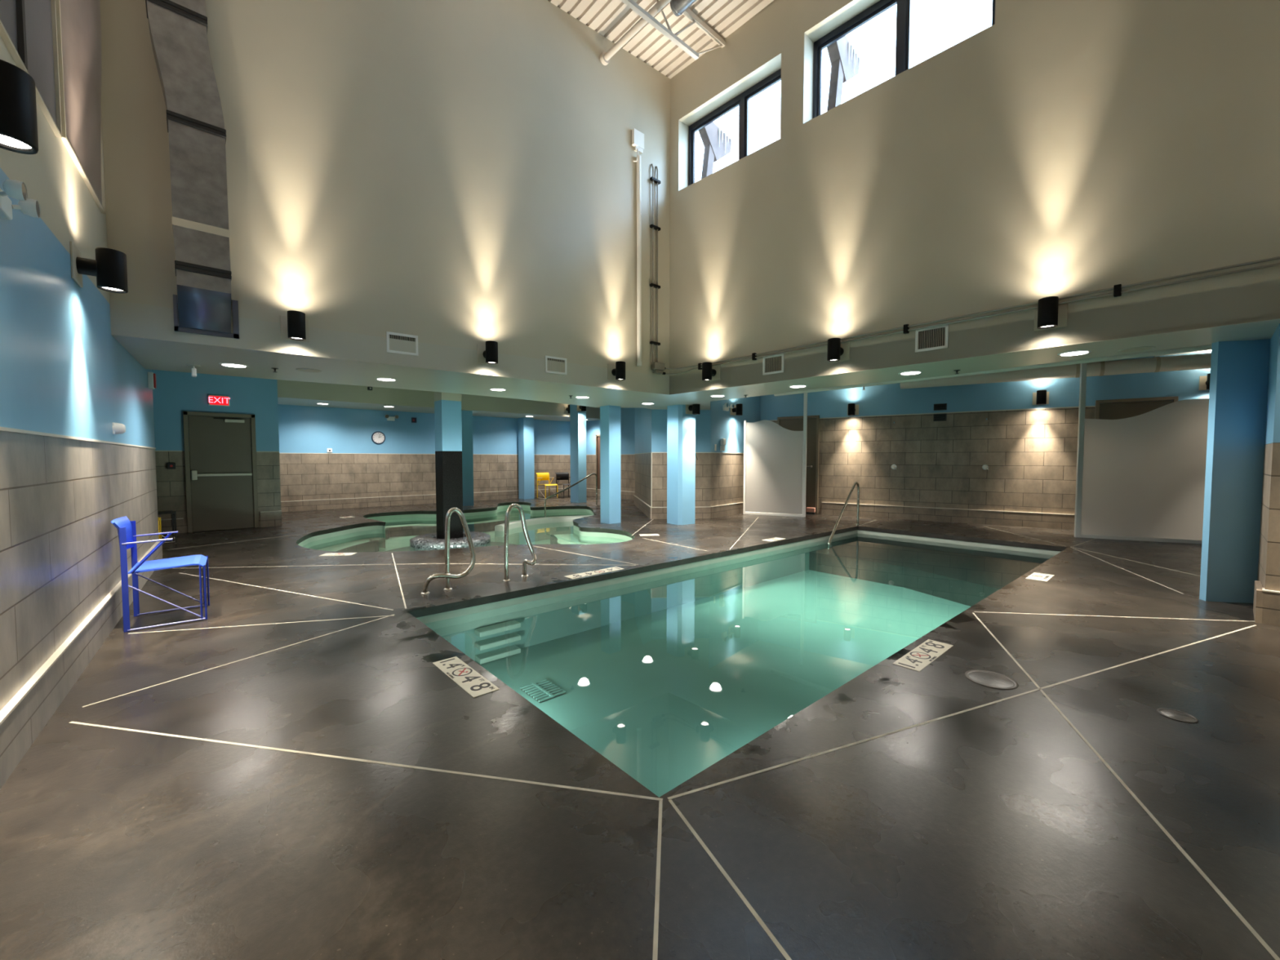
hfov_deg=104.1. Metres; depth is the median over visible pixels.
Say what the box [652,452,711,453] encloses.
trim
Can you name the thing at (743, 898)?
trim
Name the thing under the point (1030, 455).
wall
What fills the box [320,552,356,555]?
depth marker
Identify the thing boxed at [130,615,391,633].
trim
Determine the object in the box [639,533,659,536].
depth marker
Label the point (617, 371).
wall light
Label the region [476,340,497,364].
wall light
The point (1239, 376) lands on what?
column
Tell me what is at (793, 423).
door
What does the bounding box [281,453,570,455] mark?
trim
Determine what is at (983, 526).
trim
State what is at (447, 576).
grab rail
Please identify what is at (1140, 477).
partition wall
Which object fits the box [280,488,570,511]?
baseboard
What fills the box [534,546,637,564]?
trim
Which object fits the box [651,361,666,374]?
junction box
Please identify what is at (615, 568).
depth marker
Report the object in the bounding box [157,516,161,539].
armchair
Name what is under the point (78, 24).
window
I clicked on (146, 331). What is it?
ceiling
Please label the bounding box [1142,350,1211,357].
ceiling
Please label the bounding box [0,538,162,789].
baseboard
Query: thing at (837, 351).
wall light
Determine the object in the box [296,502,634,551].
hot tub
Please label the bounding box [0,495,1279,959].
floor
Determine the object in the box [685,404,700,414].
wall light
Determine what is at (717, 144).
brace
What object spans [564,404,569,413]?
wall light
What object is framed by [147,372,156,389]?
fire alarm
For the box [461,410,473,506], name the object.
column
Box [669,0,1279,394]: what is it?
wall
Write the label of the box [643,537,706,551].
trim
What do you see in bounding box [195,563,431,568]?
trim
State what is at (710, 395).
recessed light
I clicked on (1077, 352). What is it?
recessed light
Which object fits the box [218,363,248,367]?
recessed light
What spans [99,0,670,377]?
wall
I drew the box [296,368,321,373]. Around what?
ceiling speaker
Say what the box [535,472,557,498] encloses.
armchair
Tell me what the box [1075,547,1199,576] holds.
trim
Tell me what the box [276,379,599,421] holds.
ceiling
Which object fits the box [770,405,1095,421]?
trim
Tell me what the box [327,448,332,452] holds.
thermostat
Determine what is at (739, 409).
wall light
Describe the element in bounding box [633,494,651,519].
baseboard
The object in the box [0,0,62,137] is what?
window
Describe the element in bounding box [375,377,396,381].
recessed light
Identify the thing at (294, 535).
trim
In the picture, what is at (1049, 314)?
wall light
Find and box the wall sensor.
[111,422,125,434]
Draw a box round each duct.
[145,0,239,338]
[670,0,696,16]
[899,352,1211,389]
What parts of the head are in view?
ceiling plate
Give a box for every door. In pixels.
[182,411,258,533]
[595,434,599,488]
[777,415,819,514]
[1094,395,1178,419]
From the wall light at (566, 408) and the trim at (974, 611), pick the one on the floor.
the trim at (974, 611)
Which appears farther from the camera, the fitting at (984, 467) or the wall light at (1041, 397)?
the fitting at (984, 467)
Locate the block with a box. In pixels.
[806,506,815,514]
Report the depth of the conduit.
4.98 m
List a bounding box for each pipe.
[600,0,671,65]
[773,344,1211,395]
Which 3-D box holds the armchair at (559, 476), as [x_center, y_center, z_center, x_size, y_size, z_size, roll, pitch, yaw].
[-2.575,0.175,17.300,0.530,0.862,0.560,-2,3,-42]
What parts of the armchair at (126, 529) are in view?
backrest, post, post, armrest, armrest, seat, leg, leg, leg, leg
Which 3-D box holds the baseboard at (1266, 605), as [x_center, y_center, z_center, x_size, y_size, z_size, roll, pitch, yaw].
[6.808,1.104,2.557,0.515,0.278,4.640,-2,3,-42]
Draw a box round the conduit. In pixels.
[665,256,1279,374]
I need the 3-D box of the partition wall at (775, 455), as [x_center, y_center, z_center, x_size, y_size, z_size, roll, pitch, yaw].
[3.167,-0.728,11.772,1.450,3.146,0.070,1,3,27]
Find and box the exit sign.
[208,395,230,406]
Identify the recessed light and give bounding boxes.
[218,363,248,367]
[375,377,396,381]
[488,387,506,391]
[574,395,590,398]
[710,395,725,396]
[788,384,807,387]
[898,370,922,374]
[1057,350,1092,355]
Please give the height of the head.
0.135 m
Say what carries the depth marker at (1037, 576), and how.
on the floor
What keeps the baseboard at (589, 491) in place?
attached to the wall at (627, 415)
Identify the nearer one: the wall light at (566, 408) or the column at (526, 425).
the wall light at (566, 408)
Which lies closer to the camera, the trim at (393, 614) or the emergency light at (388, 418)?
the trim at (393, 614)
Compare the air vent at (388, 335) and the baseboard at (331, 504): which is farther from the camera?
the baseboard at (331, 504)
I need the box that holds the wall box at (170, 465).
[167,462,175,469]
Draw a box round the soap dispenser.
[720,438,725,450]
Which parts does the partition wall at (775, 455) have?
post, panel, tall post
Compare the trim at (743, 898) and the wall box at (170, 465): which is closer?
the trim at (743, 898)
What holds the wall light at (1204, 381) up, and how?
attached to the wall at (1030, 455)
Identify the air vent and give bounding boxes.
[386,331,418,355]
[545,355,566,374]
[762,353,783,375]
[915,324,948,352]
[933,403,946,410]
[933,413,946,421]
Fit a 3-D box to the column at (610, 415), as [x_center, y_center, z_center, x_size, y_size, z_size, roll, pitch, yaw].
[-0.618,-0.323,10.471,0.310,2.445,0.300,-2,3,-42]
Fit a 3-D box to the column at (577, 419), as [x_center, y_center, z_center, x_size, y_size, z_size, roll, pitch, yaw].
[-1.901,-0.887,15.379,0.300,3.150,0.430,-2,3,-42]
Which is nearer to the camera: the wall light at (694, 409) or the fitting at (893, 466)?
the wall light at (694, 409)
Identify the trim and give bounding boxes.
[0,426,155,448]
[68,721,662,800]
[82,613,394,707]
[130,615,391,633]
[155,450,182,451]
[173,534,295,549]
[178,572,392,610]
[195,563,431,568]
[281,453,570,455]
[391,553,406,608]
[444,563,635,565]
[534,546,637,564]
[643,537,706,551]
[651,452,652,506]
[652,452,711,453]
[652,800,662,959]
[667,625,1256,799]
[668,799,791,959]
[711,452,743,453]
[729,517,758,549]
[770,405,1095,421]
[972,612,1279,959]
[973,611,1254,622]
[982,525,1064,546]
[1070,546,1184,594]
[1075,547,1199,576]
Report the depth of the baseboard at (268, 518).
9.88 m
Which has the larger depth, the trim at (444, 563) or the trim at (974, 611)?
the trim at (444, 563)
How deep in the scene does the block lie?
12.11 m
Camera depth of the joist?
6.93 m
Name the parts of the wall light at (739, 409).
plate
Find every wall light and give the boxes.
[0,59,38,154]
[69,240,128,293]
[280,310,309,342]
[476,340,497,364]
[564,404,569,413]
[577,404,586,411]
[607,360,625,381]
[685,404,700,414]
[702,361,720,381]
[729,403,742,415]
[826,337,849,362]
[847,403,858,415]
[1032,390,1048,404]
[1034,296,1067,331]
[1199,373,1210,390]
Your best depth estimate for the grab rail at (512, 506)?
5.59 m
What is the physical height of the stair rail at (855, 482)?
1.180 m
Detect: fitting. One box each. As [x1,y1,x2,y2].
[891,421,897,469]
[982,417,989,470]
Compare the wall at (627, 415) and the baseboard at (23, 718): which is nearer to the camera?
the baseboard at (23, 718)
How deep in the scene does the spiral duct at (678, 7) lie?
6.52 m
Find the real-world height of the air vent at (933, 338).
0.260 m
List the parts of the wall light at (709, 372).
arm, plate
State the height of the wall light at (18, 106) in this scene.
0.270 m
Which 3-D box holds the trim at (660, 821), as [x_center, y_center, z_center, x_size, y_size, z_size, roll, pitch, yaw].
[0.045,1.295,1.421,0.013,0.011,1.103,0,2,4]
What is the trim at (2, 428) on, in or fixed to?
attached to the wall at (63, 370)
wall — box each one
[0,35,159,711]
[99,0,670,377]
[151,369,280,533]
[277,404,570,501]
[586,408,635,491]
[635,395,760,506]
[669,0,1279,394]
[742,392,807,517]
[760,351,1211,514]
[1074,363,1208,544]
[1257,323,1279,591]
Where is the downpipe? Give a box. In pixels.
[631,128,644,366]
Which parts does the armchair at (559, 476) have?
backrest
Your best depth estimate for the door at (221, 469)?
9.37 m
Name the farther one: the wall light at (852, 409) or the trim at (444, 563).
the wall light at (852, 409)
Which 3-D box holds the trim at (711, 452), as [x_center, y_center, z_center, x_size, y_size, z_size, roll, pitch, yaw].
[2.361,-0.652,12.104,0.008,0.016,2.359,2,3,41]
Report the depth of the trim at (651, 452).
11.10 m
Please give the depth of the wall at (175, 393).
9.16 m
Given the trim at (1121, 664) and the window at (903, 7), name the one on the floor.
the trim at (1121, 664)
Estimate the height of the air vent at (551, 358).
0.236 m
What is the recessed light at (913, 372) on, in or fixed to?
in the ceiling at (146, 331)
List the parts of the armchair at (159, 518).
leg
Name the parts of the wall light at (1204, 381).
plate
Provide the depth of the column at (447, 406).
8.87 m
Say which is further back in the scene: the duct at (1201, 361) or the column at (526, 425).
the column at (526, 425)
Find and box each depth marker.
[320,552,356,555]
[432,656,499,697]
[564,566,623,578]
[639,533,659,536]
[761,537,784,542]
[892,639,953,671]
[1025,572,1054,581]
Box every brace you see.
[698,121,732,178]
[826,35,860,111]
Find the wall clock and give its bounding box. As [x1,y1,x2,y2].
[371,431,385,444]
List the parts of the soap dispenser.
tank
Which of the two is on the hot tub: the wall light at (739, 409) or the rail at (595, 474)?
the rail at (595, 474)
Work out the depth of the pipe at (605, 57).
6.99 m
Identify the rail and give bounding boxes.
[420,507,475,594]
[502,503,537,581]
[544,473,597,517]
[827,481,860,551]
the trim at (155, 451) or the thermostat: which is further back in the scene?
the thermostat
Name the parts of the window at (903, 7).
frame, sash, sash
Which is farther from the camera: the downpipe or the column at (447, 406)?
the column at (447, 406)
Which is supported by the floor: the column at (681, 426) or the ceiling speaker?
the column at (681, 426)
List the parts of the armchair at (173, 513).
seat, leg, leg, leg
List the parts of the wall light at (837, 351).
arm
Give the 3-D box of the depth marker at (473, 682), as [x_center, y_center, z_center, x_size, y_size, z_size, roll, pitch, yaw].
[-1.095,1.214,3.110,0.158,0.005,0.645,-2,3,-42]
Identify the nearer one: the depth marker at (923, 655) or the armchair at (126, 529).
the depth marker at (923, 655)
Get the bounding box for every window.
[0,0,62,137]
[55,0,105,213]
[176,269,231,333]
[688,68,781,186]
[812,0,995,119]
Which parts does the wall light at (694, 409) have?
plate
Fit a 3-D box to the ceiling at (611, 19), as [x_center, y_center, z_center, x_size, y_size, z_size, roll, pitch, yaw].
[1.538,-6.479,2.176,8.362,0.160,12.000,-2,3,-42]
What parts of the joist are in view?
web rod, web rod, web rod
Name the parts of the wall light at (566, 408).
plate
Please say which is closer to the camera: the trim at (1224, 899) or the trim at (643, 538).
the trim at (1224, 899)
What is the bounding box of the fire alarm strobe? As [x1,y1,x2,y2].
[411,417,416,422]
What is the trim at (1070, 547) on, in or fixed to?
on the floor
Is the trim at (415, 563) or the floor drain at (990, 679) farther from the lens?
the trim at (415, 563)
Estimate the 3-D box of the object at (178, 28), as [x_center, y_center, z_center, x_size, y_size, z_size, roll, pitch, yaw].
[-4.098,-3.915,4.552,0.575,5.070,0.275,-2,3,-42]
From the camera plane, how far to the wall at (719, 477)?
11.50 m
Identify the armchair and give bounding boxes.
[111,515,209,632]
[156,497,177,543]
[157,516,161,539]
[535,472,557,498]
[555,472,570,497]
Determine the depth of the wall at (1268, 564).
4.08 m
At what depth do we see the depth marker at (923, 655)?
3.42 m
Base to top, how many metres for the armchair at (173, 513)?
0.862 m
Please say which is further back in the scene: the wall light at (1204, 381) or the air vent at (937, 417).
the air vent at (937, 417)
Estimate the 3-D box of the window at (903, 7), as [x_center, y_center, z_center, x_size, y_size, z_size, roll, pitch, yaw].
[3.108,-5.298,6.041,0.070,1.170,2.119,-2,3,-44]
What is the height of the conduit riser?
3.194 m
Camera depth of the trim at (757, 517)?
8.81 m
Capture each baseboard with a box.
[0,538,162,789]
[159,518,183,534]
[259,510,281,527]
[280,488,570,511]
[586,488,635,499]
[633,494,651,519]
[651,506,711,519]
[710,502,743,518]
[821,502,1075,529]
[1253,580,1279,626]
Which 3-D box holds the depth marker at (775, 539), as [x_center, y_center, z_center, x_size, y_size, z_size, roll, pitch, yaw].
[2.230,0.991,8.331,0.430,0.005,0.190,-2,3,-42]
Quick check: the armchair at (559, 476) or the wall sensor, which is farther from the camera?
the armchair at (559, 476)
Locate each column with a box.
[434,391,463,538]
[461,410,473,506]
[518,417,534,499]
[569,404,586,502]
[600,405,621,524]
[666,404,695,524]
[1199,338,1270,603]
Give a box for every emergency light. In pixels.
[0,179,40,219]
[384,414,399,421]
[722,403,734,411]
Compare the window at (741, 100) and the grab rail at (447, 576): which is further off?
the window at (741, 100)
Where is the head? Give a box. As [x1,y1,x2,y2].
[186,364,200,377]
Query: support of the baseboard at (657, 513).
attached to the wall at (719, 477)
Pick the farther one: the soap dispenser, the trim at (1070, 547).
the soap dispenser
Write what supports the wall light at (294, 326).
attached to the wall at (462, 174)
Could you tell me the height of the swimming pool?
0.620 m
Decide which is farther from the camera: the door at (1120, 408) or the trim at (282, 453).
the trim at (282, 453)
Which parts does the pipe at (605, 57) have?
wall plate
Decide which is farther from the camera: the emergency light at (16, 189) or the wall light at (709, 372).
the wall light at (709, 372)
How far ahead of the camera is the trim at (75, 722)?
2.21 m
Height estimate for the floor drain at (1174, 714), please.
0.003 m
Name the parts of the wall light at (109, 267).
plate, arm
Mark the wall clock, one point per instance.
(378, 437)
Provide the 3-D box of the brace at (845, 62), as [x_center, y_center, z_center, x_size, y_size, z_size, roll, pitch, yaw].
[2.852,-5.529,6.983,0.740,1.250,0.167,-2,3,-42]
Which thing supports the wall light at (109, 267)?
attached to the wall at (63, 370)
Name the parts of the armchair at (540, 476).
post, backrest, seat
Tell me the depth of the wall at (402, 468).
14.21 m
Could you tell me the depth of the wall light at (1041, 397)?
9.54 m
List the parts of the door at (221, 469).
closer arm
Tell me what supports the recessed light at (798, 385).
in the ceiling at (146, 331)
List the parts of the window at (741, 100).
sash, sash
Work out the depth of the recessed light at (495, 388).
7.84 m
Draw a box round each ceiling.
[109,280,1279,409]
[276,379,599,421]
[547,0,773,78]
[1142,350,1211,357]
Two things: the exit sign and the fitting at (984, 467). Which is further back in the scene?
the fitting at (984, 467)
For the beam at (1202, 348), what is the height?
0.625 m
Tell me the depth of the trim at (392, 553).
5.38 m
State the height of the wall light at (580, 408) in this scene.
0.270 m
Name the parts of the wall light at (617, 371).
arm, plate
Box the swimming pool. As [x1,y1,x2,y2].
[408,525,1068,797]
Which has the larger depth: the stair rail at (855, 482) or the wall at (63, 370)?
the stair rail at (855, 482)
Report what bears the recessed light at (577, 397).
in the ceiling at (146, 331)
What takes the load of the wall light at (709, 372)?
attached to the wall at (1059, 148)
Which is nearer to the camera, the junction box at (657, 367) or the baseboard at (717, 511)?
the junction box at (657, 367)
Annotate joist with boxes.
[620,0,724,60]
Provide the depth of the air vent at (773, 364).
7.07 m
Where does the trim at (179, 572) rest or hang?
on the floor
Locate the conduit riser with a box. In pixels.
[649,163,661,362]
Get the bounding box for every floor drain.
[964,670,1018,689]
[1156,707,1198,723]
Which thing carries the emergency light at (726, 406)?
attached to the wall at (719, 477)
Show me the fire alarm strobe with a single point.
(413, 419)
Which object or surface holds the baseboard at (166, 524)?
attached to the wall at (175, 393)

